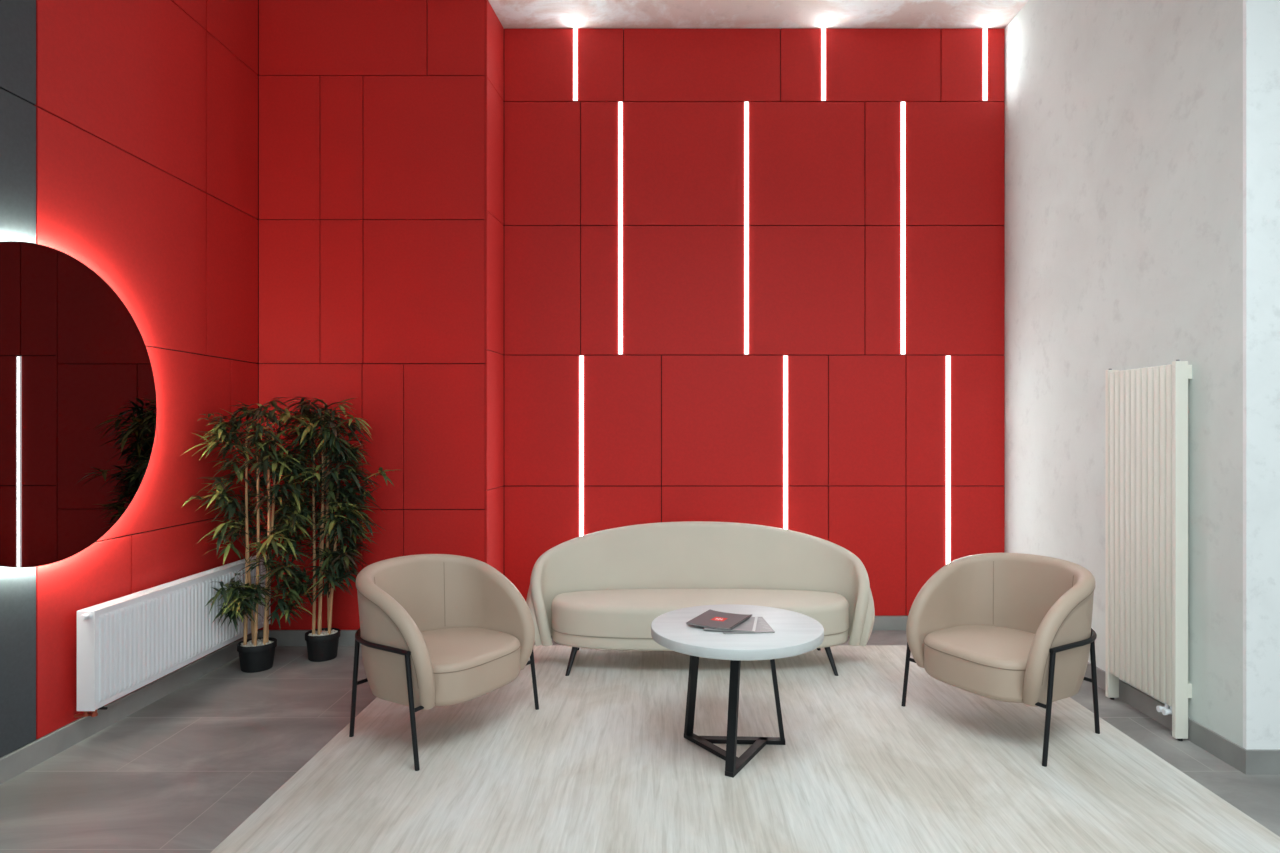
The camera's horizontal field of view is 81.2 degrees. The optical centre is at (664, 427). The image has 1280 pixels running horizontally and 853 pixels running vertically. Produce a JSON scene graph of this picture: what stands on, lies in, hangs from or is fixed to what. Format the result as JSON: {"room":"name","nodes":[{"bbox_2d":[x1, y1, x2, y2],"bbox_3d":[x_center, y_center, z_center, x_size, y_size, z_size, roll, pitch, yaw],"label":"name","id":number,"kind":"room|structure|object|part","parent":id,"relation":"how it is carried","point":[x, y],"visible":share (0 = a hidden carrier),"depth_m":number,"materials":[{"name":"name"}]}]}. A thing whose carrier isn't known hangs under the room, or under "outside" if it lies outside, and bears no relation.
{"room":"lobby","nodes":[
{"label":"lobby","id":0,"kind":"room"},
{"bbox_2d":[0,0,257,757],"bbox_3d":[-2.814,-0.735,0.975,0.014,4.470,8.550,0,0,0],"label":"wall","id":1,"kind":"structure","parent":0,"point":[129,128],"depth_m":4.02,"materials":[{"name":"dark grey painted panel"},{"name":"red painted panel"}]},
{"bbox_2d":[0,241,156,567],"bbox_3d":[-2.773,-0.100,3.318,0.044,1.420,1.420,0,0,1],"label":"round mirror","id":2,"kind":"object","parent":1,"relation":"attached to","point":[78,402],"visible":1,"depth_m":3.42,"materials":[{"name":"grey mirror"}]},
{"bbox_2d":[0,631,258,783],"bbox_3d":[-2.807,1.448,0.975,0.021,0.104,8.350,0,0,0],"label":"baseboard","id":3,"kind":"structure","parent":1,"relation":"attached to","point":[32,754],"depth_m":3.76,"materials":[{"name":"grey tile"}]},
{"bbox_2d":[74,555,269,716],"bbox_3d":[-2.740,1.114,4.271,0.128,0.509,1.602,0,0,0],"label":"panel radiator","id":4,"kind":"object","parent":1,"relation":"attached to","point":[125,644],"visible":0.79,"depth_m":3.88,"materials":[{"name":"white metal"}]},
{"bbox_3d":[-2.724,1.096,3.509,0.086,0.472,0.004,0,0,0],"label":"panel","id":5,"kind":"part","parent":4,"relation":"part of","materials":[{"name":"white metal"}]},
{"bbox_2d":[78,555,255,611],"bbox_3d":[-2.724,0.863,4.292,0.086,0.006,1.561,0,0,0],"label":"grille","id":6,"kind":"object","parent":4,"relation":"attached to","point":[130,599],"depth_m":4.04,"materials":[{"name":"white metal"}]},
{"bbox_2d":[237,637,276,672],"bbox_3d":[-2.545,1.417,4.655,0.220,0.165,0.220,0,0,0],"label":"pot","id":7,"kind":"object","parent":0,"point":[255,655],"depth_m":4.58,"materials":[{"name":"black plastic"}]},
{"bbox_2d":[305,628,339,661],"bbox_3d":[-2.232,1.415,4.865,0.212,0.170,0.212,0,0,0],"label":"pot","id":8,"kind":"object","parent":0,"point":[322,645],"depth_m":4.79,"materials":[{"name":"black plastic"}]},
{"bbox_2d":[257,0,486,629],"bbox_3d":[-2.069,-0.735,5.157,1.676,4.470,0.014,0,0,0],"label":"wall","id":9,"kind":"structure","parent":0,"point":[371,219],"depth_m":5.15,"materials":[{"name":"red painted panel"}]},
{"bbox_2d":[258,630,360,645],"bbox_3d":[-2.013,1.448,5.149,1.588,0.104,0.021,0,0,0],"label":"baseboard","id":10,"kind":"structure","parent":9,"relation":"attached to","point":[284,637],"depth_m":5.14,"materials":[{"name":"grey tile"}]},
{"bbox_2d":[485,0,503,574],"bbox_3d":[-1.215,-0.735,5.395,0.014,4.470,0.491,0,0,5],"label":"wall","id":11,"kind":"structure","parent":0,"point":[495,30],"depth_m":5.29,"materials":[{"name":"red painted panels"}]},
{"bbox_2d":[0,630,1279,852],"bbox_3d":[2.050,1.550,0.950,10.300,0.100,9.900,0,0,0],"label":"floor","id":12,"kind":"structure","parent":0,"point":[181,772],"depth_m":3.35,"materials":[{"name":"grey tile"}]},
{"bbox_2d":[182,397,320,672],"bbox_3d":[-2.480,0.653,4.646,0.634,1.694,0.746,0,0,0],"label":"bamboo","id":13,"kind":"object","parent":12,"relation":"on","point":[256,654],"visible":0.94,"depth_m":4.58,"materials":[{"name":"green plant"}]},
{"bbox_2d":[260,397,393,661],"bbox_3d":[-2.143,0.648,4.810,0.834,1.703,0.662,0,0,11],"label":"bamboo","id":14,"kind":"object","parent":12,"relation":"on","point":[322,643],"visible":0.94,"depth_m":4.78,"materials":[{"name":"green plant"}]},
{"bbox_2d":[211,645,1279,852],"bbox_3d":[0.323,1.494,3.630,3.835,0.012,2.960,0,0,0],"label":"area rug","id":15,"kind":"object","parent":12,"relation":"on","point":[605,763],"visible":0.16,"depth_m":3.17,"materials":[{"name":"beige carpet"}]},
{"bbox_2d":[349,554,538,770],"bbox_3d":[-1.126,1.082,3.739,0.724,0.812,0.832,0,0,30],"label":"armchair","id":16,"kind":"object","parent":15,"relation":"on","point":[435,629],"visible":1,"depth_m":3.63,"materials":[{"name":"beige leather"}]},
{"bbox_3d":[-1.496,1.240,3.599,0.055,0.495,0.023,0,0,10],"label":"leg","id":17,"kind":"part","parent":16,"relation":"part of","materials":[{"name":"black metal"}]},
{"bbox_3d":[-1.181,0.990,3.771,0.595,0.026,0.830,0,0,30],"label":"rail","id":18,"kind":"part","parent":16,"relation":"part of","materials":[{"name":"black metal"}]},
{"bbox_3d":[-1.106,1.240,3.263,0.087,0.497,0.024,0,0,30],"label":"leg","id":19,"kind":"part","parent":16,"relation":"part of","materials":[{"name":"black metal"}]},
{"bbox_3d":[-1.080,1.154,3.713,0.612,0.225,0.632,0,0,30],"label":"seat","id":20,"kind":"part","parent":16,"relation":"part of","materials":[{"name":"beige leather"}]},
{"bbox_3d":[-0.706,1.240,3.965,0.087,0.497,0.024,0,0,30],"label":"leg","id":21,"kind":"part","parent":16,"relation":"part of","materials":[{"name":"black metal"}]},
{"bbox_2d":[526,521,874,675],"bbox_3d":[0.222,1.071,4.856,2.222,0.833,0.805,0,0,0],"label":"curved sofa","id":22,"kind":"object","parent":15,"relation":"on","point":[606,589],"visible":0.78,"depth_m":4.99,"materials":[{"name":"beige fabric"}]},
{"bbox_3d":[-0.562,1.405,4.546,0.040,0.165,0.152,0,0,17],"label":"leg","id":23,"kind":"part","parent":22,"relation":"part of","materials":[{"name":"black metal"}]},
{"bbox_2d":[551,589,848,637],"bbox_3d":[0.222,1.160,4.745,1.890,0.203,0.580,0,0,0],"label":"seat cushion","id":24,"kind":"object","parent":22,"relation":"on","point":[575,613],"depth_m":4.57,"materials":[{"name":"beige fabric"}]},
{"bbox_3d":[0.222,1.298,4.750,1.880,0.084,0.570,0,0,0],"label":"seat","id":25,"kind":"part","parent":22,"relation":"part of","materials":[{"name":"beige fabric"}]},
{"bbox_3d":[1.006,1.405,4.546,0.040,0.165,0.152,0,0,-17],"label":"leg","id":26,"kind":"part","parent":22,"relation":"part of","materials":[{"name":"black metal"}]},
{"bbox_2d":[651,604,823,777],"bbox_3d":[0.328,1.194,3.420,0.784,0.587,0.784,0,0,0],"label":"coffee table","id":27,"kind":"object","parent":15,"relation":"on","point":[796,633],"visible":0.94,"depth_m":3.28,"materials":[{"name":"whitewashed wood"},{"name":"black steel"}]},
{"bbox_3d":[0.132,1.216,3.560,0.040,0.541,0.088,0,0,-36],"label":"leg","id":28,"kind":"part","parent":27,"relation":"part of","materials":[{"name":"black metal"}]},
{"bbox_3d":[0.294,1.216,3.220,0.040,0.541,0.088,0,0,29],"label":"leg","id":29,"kind":"part","parent":27,"relation":"part of","materials":[{"name":"black metal"}]},
{"bbox_2d":[722,617,774,633],"bbox_3d":[0.358,0.897,3.395,0.228,0.005,0.262,0,0,-5],"label":"brochure","id":30,"kind":"object","parent":27,"relation":"on","point":[762,626],"visible":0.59,"depth_m":3.31,"materials":[{"name":"paper"}]},
{"bbox_2d":[704,617,757,631],"bbox_3d":[0.304,0.891,3.402,0.226,0.005,0.248,0,0,10],"label":"brochure","id":31,"kind":"object","parent":30,"relation":"on","point":[749,625],"visible":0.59,"depth_m":3.32,"materials":[{"name":"paper"}]},
{"bbox_2d":[686,609,751,629],"bbox_3d":[0.252,0.881,3.435,0.218,0.012,0.266,0,0,28],"label":"brochure","id":32,"kind":"object","parent":31,"relation":"on","point":[710,618],"visible":1,"depth_m":3.42,"materials":[{"name":"paper"}]},
{"bbox_3d":[0.522,1.216,3.522,0.088,0.541,0.040,0,0,3],"label":"leg","id":33,"kind":"part","parent":27,"relation":"part of","materials":[{"name":"black metal"}]},
{"bbox_2d":[901,553,1099,766],"bbox_3d":[1.724,1.082,3.780,0.724,0.812,0.832,0,0,-29],"label":"armchair","id":34,"kind":"object","parent":15,"relation":"on","point":[1005,627],"visible":1,"depth_m":3.72,"materials":[{"name":"beige leather"}]},
{"bbox_3d":[1.306,1.240,4.009,0.087,0.497,0.024,0,0,-29],"label":"leg","id":35,"kind":"part","parent":34,"relation":"part of","materials":[{"name":"black metal"}]},
{"bbox_3d":[1.678,1.154,3.755,0.612,0.225,0.632,0,0,-29],"label":"seat","id":36,"kind":"part","parent":34,"relation":"part of","materials":[{"name":"beige leather"}]},
{"bbox_3d":[1.779,0.990,3.811,0.595,0.026,0.830,0,0,-29],"label":"rail","id":37,"kind":"part","parent":34,"relation":"part of","materials":[{"name":"black metal"}]},
{"bbox_3d":[1.700,1.240,3.304,0.087,0.497,0.024,0,0,-29],"label":"leg","id":38,"kind":"part","parent":34,"relation":"part of","materials":[{"name":"black metal"}]},
{"bbox_3d":[2.093,1.240,3.637,0.055,0.495,0.023,0,0,-10],"label":"leg","id":39,"kind":"part","parent":34,"relation":"part of","materials":[{"name":"black metal"}]},
{"bbox_2d":[503,29,1004,615],"bbox_3d":[0.664,-0.735,5.547,3.921,4.470,0.014,0,0,0],"label":"wall","id":40,"kind":"structure","parent":0,"point":[683,424],"depth_m":5.54,"materials":[{"name":"red painted panels"}]},
{"bbox_2d":[573,28,577,100],"bbox_3d":[-0.665,-2.697,5.540,0.033,0.537,0.020,0,0,0],"label":"led light strip","id":41,"kind":"object","parent":40,"relation":"attached to","point":[575,30],"visible":1,"depth_m":5.53,"materials":[{"name":"white plastic"}]},
{"bbox_2d":[579,356,583,536],"bbox_3d":[-0.620,0.427,5.540,0.033,1.929,0.020,0,0,0],"label":"led light strip","id":42,"kind":"object","parent":40,"relation":"attached to","point":[581,358],"visible":0.64,"depth_m":5.53,"materials":[{"name":"white plastic"}]},
{"bbox_2d":[618,102,622,353],"bbox_3d":[-0.331,-1.483,5.540,0.033,1.874,0.020,0,0,0],"label":"led light strip","id":43,"kind":"object","parent":40,"relation":"attached to","point":[620,104],"visible":1,"depth_m":5.53,"materials":[{"name":"white plastic"}]},
{"bbox_2d":[744,102,748,353],"bbox_3d":[0.605,-1.483,5.540,0.033,1.874,0.020,0,0,0],"label":"led light strip","id":44,"kind":"object","parent":40,"relation":"attached to","point":[746,104],"visible":1,"depth_m":5.53,"materials":[{"name":"white plastic"}]},
{"bbox_2d":[783,356,787,528],"bbox_3d":[0.895,0.427,5.540,0.033,1.929,0.020,0,0,0],"label":"led light strip","id":45,"kind":"object","parent":40,"relation":"attached to","point":[785,358],"visible":0.64,"depth_m":5.53,"materials":[{"name":"white plastic"}]},
{"bbox_2d":[821,28,825,100],"bbox_3d":[1.177,-2.697,5.540,0.033,0.537,0.020,0,0,0],"label":"led light strip","id":46,"kind":"object","parent":40,"relation":"attached to","point":[823,30],"visible":1,"depth_m":5.53,"materials":[{"name":"white plastic"}]},
{"bbox_2d":[872,616,907,629],"bbox_3d":[0.664,1.448,5.540,3.721,0.104,0.021,0,0,0],"label":"baseboard","id":47,"kind":"structure","parent":40,"relation":"attached to","point":[880,622],"depth_m":5.53,"materials":[{"name":"grey tile"}]},
{"bbox_2d":[900,102,905,353],"bbox_3d":[1.767,-1.483,5.540,0.033,1.874,0.020,0,0,0],"label":"led light strip","id":48,"kind":"object","parent":40,"relation":"attached to","point":[903,104],"visible":1,"depth_m":5.53,"materials":[{"name":"white plastic"}]},
{"bbox_2d":[946,356,950,563],"bbox_3d":[2.102,0.427,5.540,0.033,1.929,0.020,0,0,0],"label":"led light strip","id":49,"kind":"object","parent":40,"relation":"attached to","point":[948,358],"visible":0.64,"depth_m":5.53,"materials":[{"name":"white plastic"}]},
{"bbox_2d":[983,28,987,100],"bbox_3d":[2.376,-2.697,5.540,0.033,0.537,0.020,0,0,0],"label":"led light strip","id":50,"kind":"object","parent":40,"relation":"attached to","point":[985,30],"visible":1,"depth_m":5.53,"materials":[{"name":"white plastic"}]},
{"bbox_2d":[488,0,1027,28],"bbox_3d":[2.050,-3.020,0.950,10.300,0.100,9.900,0,0,0],"label":"ceiling","id":51,"kind":"structure","parent":0,"point":[512,14],"depth_m":5.36,"materials":[{"name":"white paint"}]},
{"bbox_2d":[1004,0,1242,746],"bbox_3d":[2.675,-0.735,4.500,0.300,4.470,2.480,0,0,0],"label":"wall","id":52,"kind":"structure","parent":0,"point":[1123,225],"depth_m":4.10,"materials":[{"name":"white paint"}]},
{"bbox_2d":[1105,360,1191,740],"bbox_3d":[2.474,0.586,3.855,0.102,1.828,0.570,0,0,0],"label":"radiator","id":53,"kind":"object","parent":52,"relation":"attached to","point":[1146,409],"visible":1,"depth_m":3.79,"materials":[{"name":"beige metal"}]},
{"bbox_3d":[2.474,0.584,4.127,0.062,1.808,0.026,0,0,0],"label":"post","id":54,"kind":"part","parent":53,"relation":"part of","materials":[{"name":"beige metal"}]},
{"bbox_3d":[2.474,0.584,3.583,0.062,1.808,0.026,0,0,0],"label":"post","id":55,"kind":"part","parent":53,"relation":"part of","materials":[{"name":"beige metal"}]},
{"bbox_2d":[1084,662,1250,774],"bbox_3d":[2.525,1.448,4.385,0.021,0.104,2.311,0,0,0],"label":"baseboard","id":56,"kind":"structure","parent":52,"relation":"attached to","point":[1238,757],"depth_m":3.54,"materials":[{"name":"grey tile"}]},
{"bbox_2d":[1243,0,1279,748],"bbox_3d":[4.763,-0.735,3.250,4.475,4.470,0.020,0,0,0],"label":"wall","id":57,"kind":"structure","parent":0,"point":[1261,18],"depth_m":3.24,"materials":[{"name":"white paint"}]},
{"bbox_2d":[1249,749,1279,774],"bbox_3d":[4.768,1.448,3.240,4.465,0.104,0.021,0,0,0],"label":"baseboard","id":58,"kind":"structure","parent":57,"relation":"attached to","point":[1263,761],"depth_m":3.23,"materials":[{"name":"grey tile"}]}
]}

